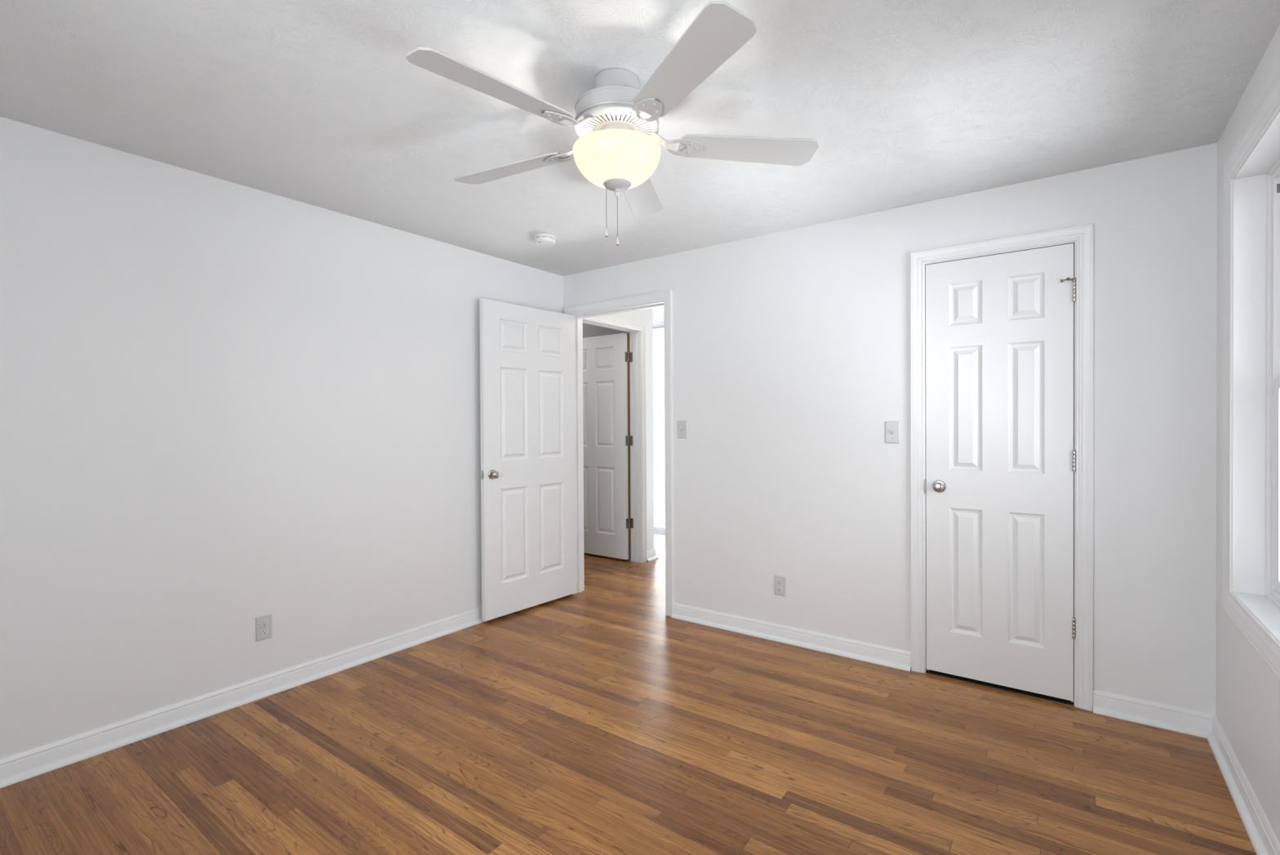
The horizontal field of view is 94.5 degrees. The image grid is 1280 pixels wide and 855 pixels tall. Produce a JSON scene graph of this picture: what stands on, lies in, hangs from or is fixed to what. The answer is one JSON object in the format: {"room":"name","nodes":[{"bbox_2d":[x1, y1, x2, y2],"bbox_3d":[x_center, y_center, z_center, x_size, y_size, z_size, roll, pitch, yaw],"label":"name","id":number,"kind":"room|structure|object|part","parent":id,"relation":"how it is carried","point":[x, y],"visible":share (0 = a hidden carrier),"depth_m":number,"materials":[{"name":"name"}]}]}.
{"room":"empty bedroom","nodes":[
{"label":"empty bedroom","id":0,"kind":"room"},
{"bbox_2d":[0,116,563,759],"bbox_3d":[-1.762,0.073,2.888,0.116,2.366,3.900,0,1,36],"label":"wall","id":1,"kind":"structure","parent":0,"point":[224,405],"depth_m":2.59,"materials":[{"name":"white paint"}]},
{"bbox_2d":[0,606,484,787],"bbox_3d":[-1.652,1.210,2.915,0.030,0.091,3.750,0,1,36],"label":"baseboard","id":2,"kind":"structure","parent":1,"relation":"attached to","point":[27,764],"depth_m":2.58,"materials":[{"name":"white wood"}]},
{"bbox_2d":[255,613,272,641],"bbox_3d":[-1.765,0.939,2.779,0.008,0.115,0.070,0,1,36],"label":"wall outlet","id":3,"kind":"object","parent":1,"relation":"attached to","point":[264,630],"visible":1,"depth_m":2.77,"materials":[{"name":"grey plastic"}]},
{"bbox_2d":[260,627,268,635],"bbox_3d":[-1.763,0.958,2.777,0.002,0.029,0.036,0,1,36],"label":"receptacle","id":4,"kind":"object","parent":3,"relation":"attached to","point":[264,631],"depth_m":2.78,"materials":[{"name":"grey plastic"}]},
{"bbox_2d":[260,619,268,626],"bbox_3d":[-1.763,0.919,2.777,0.002,0.029,0.036,0,1,36],"label":"receptacle","id":5,"kind":"object","parent":3,"relation":"attached to","point":[264,623],"depth_m":2.78,"materials":[{"name":"grey plastic"}]},
{"bbox_2d":[479,297,577,621],"bbox_3d":[-0.738,0.202,4.042,0.136,2.032,0.827,0,1,40],"label":"door","id":6,"kind":"structure","parent":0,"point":[528,473],"depth_m":3.99,"materials":[{"name":"white wood"}]},
{"bbox_3d":[-0.920,0.299,3.752,0.047,0.048,0.048,0,1,39],"label":"knob","id":7,"kind":"part","parent":6,"relation":"part of","materials":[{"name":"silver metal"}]},
{"bbox_2d":[582,323,631,557],"bbox_3d":[-1.255,0.040,6.456,3.108,2.366,0.100,0,1,36],"label":"wall","id":8,"kind":"structure","parent":0,"point":[588,331],"depth_m":5.76,"materials":[{"name":"grey paint"}]},
{"bbox_2d":[646,548,658,561],"bbox_3d":[-0.464,1.178,5.890,1.455,0.091,0.169,0,1,36],"label":"baseboard","id":9,"kind":"structure","parent":8,"relation":"attached to","point":[651,554],"depth_m":5.46,"materials":[{"name":"white wood"}]},
{"bbox_3d":[-0.464,1.212,5.891,1.455,0.023,0.169,0,1,36],"label":"shoe molding","id":10,"kind":"part","parent":9,"relation":"part of","materials":[{"name":"white wood"}]},
{"bbox_2d":[0,552,1256,854],"bbox_3d":[-1.168,1.274,3.278,6.986,0.052,5.205,0,1,36],"label":"floor","id":11,"kind":"structure","parent":0,"point":[595,720],"depth_m":2.20,"materials":[{"name":"brown wood"}]},
{"bbox_2d":[604,307,653,551],"bbox_3d":[-0.265,0.046,5.077,0.116,2.366,1.168,0,1,36],"label":"wall","id":12,"kind":"structure","parent":0,"point":[645,317],"depth_m":5.46,"materials":[{"name":"white paint"}]},
{"bbox_2d":[582,333,633,559],"bbox_3d":[-0.424,0.172,5.627,0.847,2.062,0.058,0,1,36],"label":"door","id":13,"kind":"structure","parent":12,"relation":"in","point":[605,357],"depth_m":5.51,"materials":[{"name":"white wood"}]},
{"bbox_2d":[582,315,646,562],"bbox_3d":[-0.282,0.149,5.053,0.152,2.160,0.950,0,1,36],"label":"trim","id":14,"kind":"structure","parent":12,"relation":"attached to","point":[636,339],"depth_m":5.37,"materials":[{"name":"white wood"}]},
{"bbox_3d":[-0.336,0.149,5.093,0.017,2.160,0.950,0,1,36],"label":"door casing","id":15,"kind":"part","parent":14,"relation":"part of","materials":[{"name":"white wood"}]},
{"bbox_2d":[0,0,1279,327],"bbox_3d":[-0.831,-1.163,3.741,6.986,0.080,6.400,0,1,36],"label":"ceiling","id":16,"kind":"structure","parent":0,"point":[322,104],"depth_m":1.99,"materials":[{"name":"white paint"}]},
{"bbox_2d":[533,233,556,245],"bbox_3d":[-0.560,-1.101,3.490,0.138,0.041,0.138,0,1,36],"label":"smoke detector","id":17,"kind":"object","parent":16,"relation":"attached to","point":[541,239],"visible":1,"depth_m":3.45,"materials":[{"name":"white plastic"}]},
{"bbox_2d":[405,0,818,245],"bbox_3d":[-0.112,-0.848,1.896,1.270,0.526,1.277,0,1,36],"label":"ceiling fan","id":18,"kind":"object","parent":16,"relation":"hanging from","point":[617,149],"visible":1,"depth_m":1.78,"materials":[{"name":"white plastic"}]},
{"bbox_3d":[-0.387,-0.913,1.594,0.461,0.006,0.133,-1,13,-44],"label":"blade","id":19,"kind":"part","parent":18,"relation":"part of","materials":[{"name":"grey wood"}]},
{"bbox_3d":[-0.459,-0.917,2.101,0.461,0.006,0.133,0,13,28],"label":"blade","id":20,"kind":"part","parent":18,"relation":"part of","materials":[{"name":"grey wood"}]},
{"bbox_3d":[-0.106,-0.704,1.869,0.003,0.151,0.003,0,1,36],"label":"pull chain","id":21,"kind":"part","parent":18,"relation":"part of","materials":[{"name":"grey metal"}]},
{"bbox_3d":[-0.106,-0.617,1.869,0.010,0.026,0.010,0,1,36],"label":"chain pull","id":22,"kind":"part","parent":18,"relation":"part of","materials":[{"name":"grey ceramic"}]},
{"bbox_3d":[-0.073,-0.832,1.898,0.283,0.113,0.283,0,1,36],"label":"lamp shade","id":23,"kind":"part","parent":18,"relation":"part of","materials":[{"name":"white glass"}]},
{"bbox_3d":[-0.073,-0.676,1.899,0.003,0.131,0.003,0,1,36],"label":"pull chain","id":24,"kind":"part","parent":18,"relation":"part of","materials":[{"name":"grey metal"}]},
{"bbox_3d":[0.002,-0.921,2.326,0.133,0.006,0.461,-12,-2,10],"label":"blade","id":25,"kind":"part","parent":18,"relation":"part of","materials":[{"name":"white wood"}]},
{"bbox_3d":[0.117,-0.915,1.506,0.133,0.007,0.461,13,-5,-26],"label":"blade","id":26,"kind":"part","parent":18,"relation":"part of","materials":[{"name":"white wood"}]},
{"bbox_3d":[0.357,-0.920,1.958,0.461,0.006,0.133,0,-12,-8],"label":"blade","id":27,"kind":"part","parent":18,"relation":"part of","materials":[{"name":"grey wood"}]},
{"bbox_2d":[653,505,665,559],"bbox_3d":[0.934,1.234,6.756,6.300,0.049,2.895,0,1,36],"label":"floor tile","id":28,"kind":"structure","parent":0,"point":[659,511],"depth_m":6.71,"materials":[{"name":"white"}]},
{"bbox_2d":[653,530,665,533],"bbox_3d":[0.325,1.203,6.726,2.450,0.018,0.060,0,1,36],"label":"threshold","id":29,"kind":"object","parent":28,"relation":"on","point":[655,531],"depth_m":6.76,"materials":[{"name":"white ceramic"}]},
{"bbox_2d":[563,142,1217,714],"bbox_3d":[-0.378,0.053,4.365,6.986,2.366,0.116,0,1,36],"label":"wall","id":30,"kind":"structure","parent":0,"point":[791,348],"depth_m":3.10,"materials":[{"name":"white paint"}]},
{"bbox_2d":[564,289,673,616],"bbox_3d":[-0.133,0.172,4.189,0.948,2.128,0.151,0,1,36],"label":"trim","id":31,"kind":"structure","parent":30,"relation":"attached to","point":[662,299],"depth_m":4.00,"materials":[{"name":"white wood"}]},
{"bbox_3d":[-0.094,0.171,4.242,0.948,2.128,0.017,0,1,36],"label":"door casing","id":32,"kind":"part","parent":31,"relation":"part of","materials":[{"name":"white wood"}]},
{"bbox_2d":[677,420,687,438],"bbox_3d":[0.269,0.012,3.812,0.070,0.115,0.016,0,1,36],"label":"light switch","id":33,"kind":"object","parent":30,"relation":"attached to","point":[682,424],"visible":1,"depth_m":3.81,"materials":[{"name":"grey plastic"}]},
{"bbox_2d":[774,574,786,595],"bbox_3d":[0.813,0.918,3.434,0.070,0.115,0.008,0,1,36],"label":"wall outlet","id":34,"kind":"object","parent":30,"relation":"attached to","point":[780,580],"visible":1,"depth_m":3.43,"materials":[{"name":"grey plastic"}]},
{"bbox_2d":[777,586,782,591],"bbox_3d":[0.812,0.938,3.432,0.036,0.029,0.002,0,1,36],"label":"receptacle","id":35,"kind":"object","parent":34,"relation":"attached to","point":[780,588],"depth_m":3.43,"materials":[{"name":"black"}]},
{"bbox_2d":[777,579,782,585],"bbox_3d":[0.812,0.899,3.432,0.036,0.029,0.002,0,1,36],"label":"receptacle","id":36,"kind":"object","parent":34,"relation":"attached to","point":[780,582],"depth_m":3.43,"materials":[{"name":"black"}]},
{"bbox_2d":[671,602,911,671],"bbox_3d":[0.796,1.192,3.436,1.442,0.091,0.030,0,1,36],"label":"baseboard","id":37,"kind":"structure","parent":30,"relation":"attached to","point":[892,657],"depth_m":3.36,"materials":[{"name":"white wood"}]},
{"bbox_2d":[884,421,899,443],"bbox_3d":[1.304,0.025,3.061,0.070,0.115,0.016,0,1,36],"label":"light switch","id":38,"kind":"object","parent":30,"relation":"attached to","point":[891,428],"visible":1,"depth_m":3.06,"materials":[{"name":"grey plastic"}]},
{"bbox_2d":[925,243,1076,701],"bbox_3d":[1.681,0.202,2.790,0.610,2.032,0.085,0,1,36],"label":"door","id":39,"kind":"structure","parent":30,"relation":"in","point":[1001,455],"depth_m":2.78,"materials":[{"name":"white wood"}]},
{"bbox_3d":[1.472,0.293,2.919,0.048,0.048,0.046,0,1,36],"label":"knob","id":40,"kind":"part","parent":39,"relation":"part of","materials":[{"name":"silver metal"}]},
{"bbox_2d":[910,222,1093,711],"bbox_3d":[1.710,0.176,2.840,0.736,2.122,0.134,0,1,36],"label":"trim","id":41,"kind":"structure","parent":30,"relation":"attached to","point":[1082,237],"depth_m":2.62,"materials":[{"name":"white wood"}]},
{"bbox_2d":[1215,25,1279,844],"bbox_3d":[1.207,0.075,0.732,0.150,2.366,3.900,0,1,36],"label":"wall","id":42,"kind":"structure","parent":0,"point":[1247,691],"depth_m":1.96,"materials":[{"name":"white paint"}]},
{"bbox_2d":[1093,688,1279,854],"bbox_3d":[1.040,1.211,0.960,0.389,0.091,3.750,0,1,36],"label":"baseboard","id":43,"kind":"structure","parent":42,"relation":"attached to","point":[1263,838],"depth_m":2.33,"materials":[{"name":"white wood"}]},
{"bbox_2d":[1221,70,1279,679],"bbox_3d":[1.875,-0.142,1.665,0.165,1.644,1.177,0,1,36],"label":"window","id":44,"kind":"structure","parent":42,"relation":"in","point":[1251,231],"depth_m":2.07,"materials":[{"name":"white wood"}]},
{"bbox_3d":[1.915,-0.142,1.636,0.067,1.470,1.000,0,1,36],"label":"frame","id":45,"kind":"part","parent":44,"relation":"part of","materials":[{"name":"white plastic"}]},
{"bbox_3d":[1.911,0.198,1.644,0.020,0.730,0.940,0,1,36],"label":"sash","id":46,"kind":"part","parent":44,"relation":"part of","materials":[{"name":"white plastic"}]},
{"bbox_3d":[0.004,0.028,7.006,4.500,2.366,0.120,0,1,36],"label":"door","id":47,"kind":"structure","parent":0,"visible":0},
{"bbox_2d":[653,326,665,531],"bbox_3d":[0.342,0.019,6.748,2.450,2.345,0.060,0,1,36],"label":"door","id":48,"kind":"structure","parent":47,"relation":"attached to","point":[655,527],"depth_m":6.82,"materials":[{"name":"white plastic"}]}
]}

